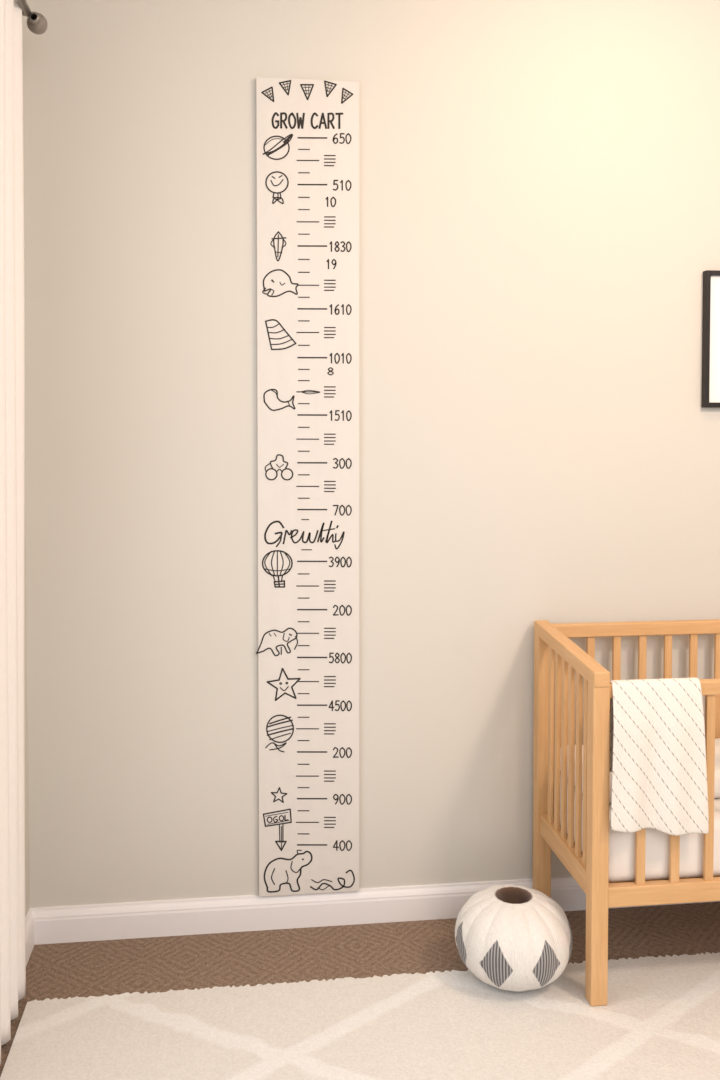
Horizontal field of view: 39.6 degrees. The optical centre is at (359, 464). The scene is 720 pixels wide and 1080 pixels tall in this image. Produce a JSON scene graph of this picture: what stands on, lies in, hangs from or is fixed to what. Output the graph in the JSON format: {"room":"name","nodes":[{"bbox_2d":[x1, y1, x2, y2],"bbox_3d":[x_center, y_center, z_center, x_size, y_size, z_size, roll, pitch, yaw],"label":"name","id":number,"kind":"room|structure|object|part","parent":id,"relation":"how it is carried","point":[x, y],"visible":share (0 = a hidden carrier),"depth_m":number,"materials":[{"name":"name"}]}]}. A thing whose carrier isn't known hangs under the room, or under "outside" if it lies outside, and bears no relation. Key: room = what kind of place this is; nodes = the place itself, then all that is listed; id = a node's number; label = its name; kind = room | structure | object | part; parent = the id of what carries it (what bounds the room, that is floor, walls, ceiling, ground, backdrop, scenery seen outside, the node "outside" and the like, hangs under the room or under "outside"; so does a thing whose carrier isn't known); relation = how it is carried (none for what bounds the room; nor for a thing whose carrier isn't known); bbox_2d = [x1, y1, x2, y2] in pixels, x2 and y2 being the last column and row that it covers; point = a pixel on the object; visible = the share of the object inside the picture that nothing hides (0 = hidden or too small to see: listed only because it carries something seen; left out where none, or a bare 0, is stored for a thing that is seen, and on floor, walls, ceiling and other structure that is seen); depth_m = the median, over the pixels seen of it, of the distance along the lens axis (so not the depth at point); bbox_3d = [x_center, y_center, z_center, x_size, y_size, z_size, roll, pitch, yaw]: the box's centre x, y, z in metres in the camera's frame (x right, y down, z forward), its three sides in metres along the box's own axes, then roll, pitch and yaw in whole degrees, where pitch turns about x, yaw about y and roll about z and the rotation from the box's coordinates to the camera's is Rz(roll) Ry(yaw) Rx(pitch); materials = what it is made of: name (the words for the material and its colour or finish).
{"room":"nursery","nodes":[
{"label":"nursery","id":0,"kind":"room"},
{"bbox_2d":[24,496,29,917],"bbox_3d":[-1.030,-0.065,2.663,0.120,3.100,0.720,0,2,-7],"label":"curtain","id":1,"kind":"object","parent":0,"point":[27,887],"visible":0.02,"depth_m":3.03,"materials":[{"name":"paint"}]},
{"bbox_2d":[25,908,33,965],"bbox_3d":[-0.679,1.507,0.503,0.016,0.108,5.200,0,2,-7],"label":"baseboard","id":2,"kind":"structure","parent":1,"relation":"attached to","point":[29,920],"depth_m":3.01,"materials":[{"name":"paint"}]},
{"bbox_2d":[0,902,719,1076],"bbox_3d":[1.301,1.600,0.820,4.265,0.100,5.320,0,2,-7],"label":"floor","id":3,"kind":"structure","parent":0,"point":[86,969],"depth_m":3.02,"materials":[{"name":"carpet"}]},
{"bbox_2d":[0,952,719,1079],"bbox_3d":[0.948,1.509,1.850,3.465,0.010,2.271,0,2,-7],"label":"area rug","id":4,"kind":"object","parent":3,"relation":"on","point":[660,1018],"visible":0.94,"depth_m":2.60,"materials":[{"name":"carpet"}]},
{"bbox_2d":[455,884,572,991],"bbox_3d":[0.438,1.348,2.857,0.330,0.242,0.331,0,2,-7],"label":"vase","id":5,"kind":"object","parent":4,"relation":"on","point":[510,937],"visible":1,"depth_m":2.75,"materials":[{"name":"white ceramic"}]},
{"bbox_2d":[533,619,719,1005],"bbox_3d":[1.219,0.989,3.048,1.260,0.966,0.543,0,2,-7],"label":"crib","id":6,"kind":"object","parent":4,"relation":"on","point":[646,866],"visible":0.76,"depth_m":2.80,"materials":[{"name":"brown wood"}]},
{"bbox_3d":[0.587,0.986,3.215,0.048,0.960,0.048,0,2,-7],"label":"post","id":7,"kind":"part","parent":6,"relation":"part of","materials":[{"name":"brown wood"}]},
{"bbox_3d":[0.617,1.155,2.977,0.030,0.064,0.446,0,2,-7],"label":"rail","id":8,"kind":"part","parent":6,"relation":"part of","materials":[{"name":"brown wood"}]},
{"bbox_3d":[0.617,0.549,2.955,0.044,0.080,0.543,0,2,-7],"label":"rail","id":9,"kind":"part","parent":6,"relation":"part of","materials":[{"name":"brown wood"}]},
{"bbox_3d":[0.648,1.015,2.729,0.048,0.916,0.048,0,2,-7],"label":"post","id":10,"kind":"part","parent":6,"relation":"part of","materials":[{"name":"brown wood"}]},
{"bbox_3d":[1.188,0.529,3.274,1.168,0.043,0.030,0,2,-7],"label":"rail","id":11,"kind":"part","parent":6,"relation":"part of","materials":[{"name":"brown wood"}]},
{"bbox_3d":[1.219,1.064,3.047,1.156,0.171,0.450,0,2,-7],"label":"mattress","id":12,"kind":"part","parent":6,"relation":"part of","materials":[{"name":"fabric"}]},
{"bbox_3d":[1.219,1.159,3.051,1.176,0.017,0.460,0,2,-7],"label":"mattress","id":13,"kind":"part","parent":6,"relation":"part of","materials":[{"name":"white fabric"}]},
{"bbox_2d":[609,678,708,835],"bbox_3d":[0.805,0.793,2.719,0.277,0.416,0.078,0,2,-7],"label":"blanket","id":14,"kind":"object","parent":6,"relation":"hanging from","point":[658,768],"visible":1,"depth_m":2.70,"materials":[{"name":"white fabric"}]},
{"bbox_3d":[1.250,1.175,2.807,1.168,0.056,0.030,0,2,-7],"label":"rail","id":15,"kind":"part","parent":6,"relation":"part of","materials":[{"name":"brown wood"}]},
{"bbox_3d":[1.250,0.609,2.786,1.168,0.040,0.028,0,2,-7],"label":"rail","id":16,"kind":"part","parent":6,"relation":"part of","materials":[{"name":"brown wood"}]},
{"bbox_2d":[22,0,719,907],"bbox_3d":[0.972,-0.089,3.341,4.265,3.100,0.120,0,2,-7],"label":"wall","id":17,"kind":"structure","parent":0,"point":[539,180],"depth_m":3.16,"materials":[{"name":"paint"}]},
{"bbox_2d":[256,77,358,896],"bbox_3d":[-0.165,0.086,3.132,0.325,2.550,0.018,0,2,-7],"label":"chart","id":18,"kind":"object","parent":17,"relation":"attached to","point":[307,130],"visible":1,"depth_m":3.12,"materials":[{"name":"paint"}]},
{"bbox_2d":[31,876,719,944],"bbox_3d":[0.981,1.409,3.326,4.025,0.108,0.016,0,2,-7],"label":"baseboard","id":19,"kind":"structure","parent":17,"relation":"attached to","point":[210,915],"depth_m":3.16,"materials":[{"name":"paint"}]},
{"bbox_2d":[701,270,719,407],"bbox_3d":[1.304,-0.412,3.298,0.360,0.446,0.025,0,2,-7],"label":"picture frame","id":20,"kind":"object","parent":17,"relation":"attached to","point":[710,398],"visible":1,"depth_m":3.28,"materials":[{"name":"wood"}]},
{"bbox_3d":[1.134,-0.412,3.276,0.016,0.446,0.025,0,2,-7],"label":"frame","id":21,"kind":"part","parent":20,"relation":"part of","materials":[{"name":"black wood"}]},
{"bbox_3d":[1.304,-0.198,3.306,0.328,0.016,0.025,0,2,-7],"label":"frame","id":22,"kind":"part","parent":20,"relation":"part of","materials":[{"name":"black wood"}]},
{"bbox_3d":[1.304,-0.627,3.291,0.328,0.016,0.025,0,2,-7],"label":"frame","id":23,"kind":"part","parent":20,"relation":"part of","materials":[{"name":"black wood"}]},
{"bbox_3d":[-0.904,-1.280,1.628,0.120,0.600,1.280,0,2,-7],"label":"wall","id":24,"kind":"structure","parent":0,"visible":0},
{"bbox_2d":[0,0,47,1064],"bbox_3d":[-0.795,0.107,1.790,0.124,2.782,2.079,0,2,-7],"label":"curtain","id":25,"kind":"object","parent":24,"relation":"hanging from","point":[12,312],"visible":1,"depth_m":2.60,"materials":[{"name":"fabric"}]},
{"bbox_3d":[-0.909,0.081,2.513,0.068,2.782,0.449,0,2,-7],"label":"drape panel","id":26,"kind":"part","parent":25,"relation":"part of","materials":[{"name":"fabric"}]},
{"bbox_3d":[-0.774,-1.192,1.716,0.021,0.021,2.015,0,2,-7],"label":"rod","id":27,"kind":"part","parent":25,"relation":"part of","materials":[{"name":"metal"}]}
]}

